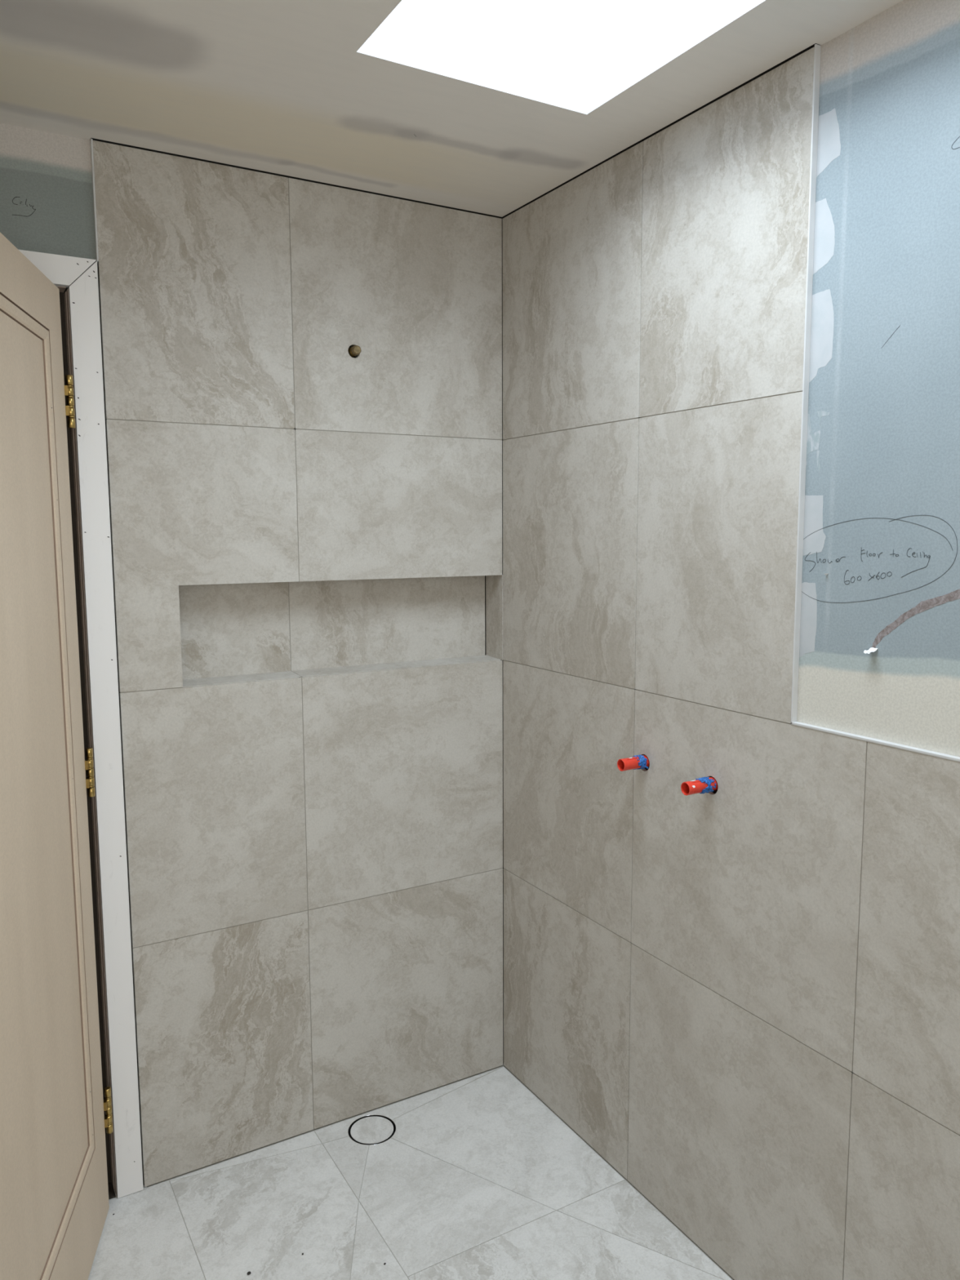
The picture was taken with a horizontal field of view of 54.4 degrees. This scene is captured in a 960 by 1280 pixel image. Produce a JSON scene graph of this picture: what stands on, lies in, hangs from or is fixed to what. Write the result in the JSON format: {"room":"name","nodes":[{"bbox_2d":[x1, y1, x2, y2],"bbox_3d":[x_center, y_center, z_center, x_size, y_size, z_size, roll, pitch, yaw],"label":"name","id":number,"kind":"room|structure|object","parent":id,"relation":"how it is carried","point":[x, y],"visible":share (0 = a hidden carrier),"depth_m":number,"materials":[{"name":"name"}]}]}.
{"room":"building under construction","nodes":[
{"label":"building under construction","id":0,"kind":"room"},
{"bbox_2d":[0,123,503,1186],"bbox_3d":[-1.003,0.126,2.045,2.500,2.414,0.120,-4,8,-30],"label":"wall","id":1,"kind":"structure","parent":0,"point":[307,534],"depth_m":2.30,"materials":[{"name":"tile"}]},
{"bbox_2d":[0,232,113,1279],"bbox_3d":[-0.801,0.339,1.653,0.049,2.042,0.824,-1,7,-10],"label":"door","id":2,"kind":"structure","parent":1,"relation":"in","point":[55,1204],"depth_m":1.73,"materials":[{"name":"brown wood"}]},
{"bbox_2d":[18,249,143,1199],"bbox_3d":[-1.242,0.277,1.911,0.944,2.128,0.114,-4,8,-30],"label":"door frame","id":3,"kind":"structure","parent":1,"relation":"attached to","point":[83,293],"depth_m":2.08,"materials":[{"name":"white wood"}]},
{"bbox_2d":[89,138,98,262],"bbox_3d":[-0.814,-0.927,1.972,0.003,0.245,0.013,-4,8,-30],"label":"trim","id":4,"kind":"structure","parent":1,"relation":"attached to","point":[91,140],"depth_m":1.97,"materials":[{"name":"white metal"}]},
{"bbox_2d":[347,345,360,357],"bbox_3d":[-0.317,-0.709,2.303,0.024,0.024,0.074,-4,8,-30],"label":"plug","id":5,"kind":"object","parent":1,"relation":"attached to","point":[355,350],"visible":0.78,"depth_m":2.27,"materials":[{"name":"gold metal"}]},
{"bbox_2d":[88,1063,734,1279],"bbox_3d":[-0.627,1.447,1.560,2.500,0.120,4.650,-4,8,-30],"label":"floor","id":6,"kind":"structure","parent":0,"point":[477,1177],"depth_m":2.15,"materials":[{"name":"tile"}]},
{"bbox_2d":[347,1114,395,1145],"bbox_3d":[-0.282,1.297,2.446,0.125,0.031,0.125,-4,8,-30],"label":"floor drain","id":7,"kind":"object","parent":6,"relation":"on","point":[369,1130],"visible":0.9,"depth_m":2.44,"materials":[{"name":"tile"}]},
{"bbox_2d":[0,0,903,217],"bbox_3d":[-0.252,-1.023,0.554,2.650,0.304,3.230,-4,8,-30],"label":"ceiling","id":8,"kind":"structure","parent":0,"point":[489,107],"depth_m":1.75,"materials":[{"name":"paint"}]},
{"bbox_2d":[502,0,959,1279],"bbox_3d":[0.843,0.201,1.337,0.088,2.414,3.030,-4,8,-30],"label":"wall","id":9,"kind":"structure","parent":0,"point":[743,995],"depth_m":1.81,"materials":[{"name":"tile"}]},
{"bbox_2d":[617,754,649,771],"bbox_3d":[0.361,0.273,2.090,0.116,0.033,0.034,-4,8,-30],"label":"pipe sleeve","id":10,"kind":"object","parent":9,"relation":"attached to","point":[637,762],"visible":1,"depth_m":2.07,"materials":[{"name":"red plastic"}]},
{"bbox_2d":[680,777,718,795],"bbox_3d":[0.465,0.295,1.908,0.121,0.034,0.033,-4,8,-30],"label":"pipe sleeve","id":11,"kind":"object","parent":9,"relation":"attached to","point":[704,784],"visible":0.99,"depth_m":1.89,"materials":[{"name":"red plastic"}]},
{"bbox_2d":[791,44,821,724],"bbox_3d":[0.577,-0.429,1.657,0.013,1.174,0.003,-4,8,-30],"label":"trim","id":12,"kind":"structure","parent":9,"relation":"attached to","point":[817,51],"depth_m":1.65,"materials":[{"name":"white metal"}]},
{"bbox_2d":[791,721,959,762],"bbox_3d":[1.079,0.251,0.874,0.013,0.005,1.987,-4,8,-30],"label":"trim","id":13,"kind":"structure","parent":9,"relation":"attached to","point":[918,750],"depth_m":1.56,"materials":[{"name":"white metal"}]}
]}

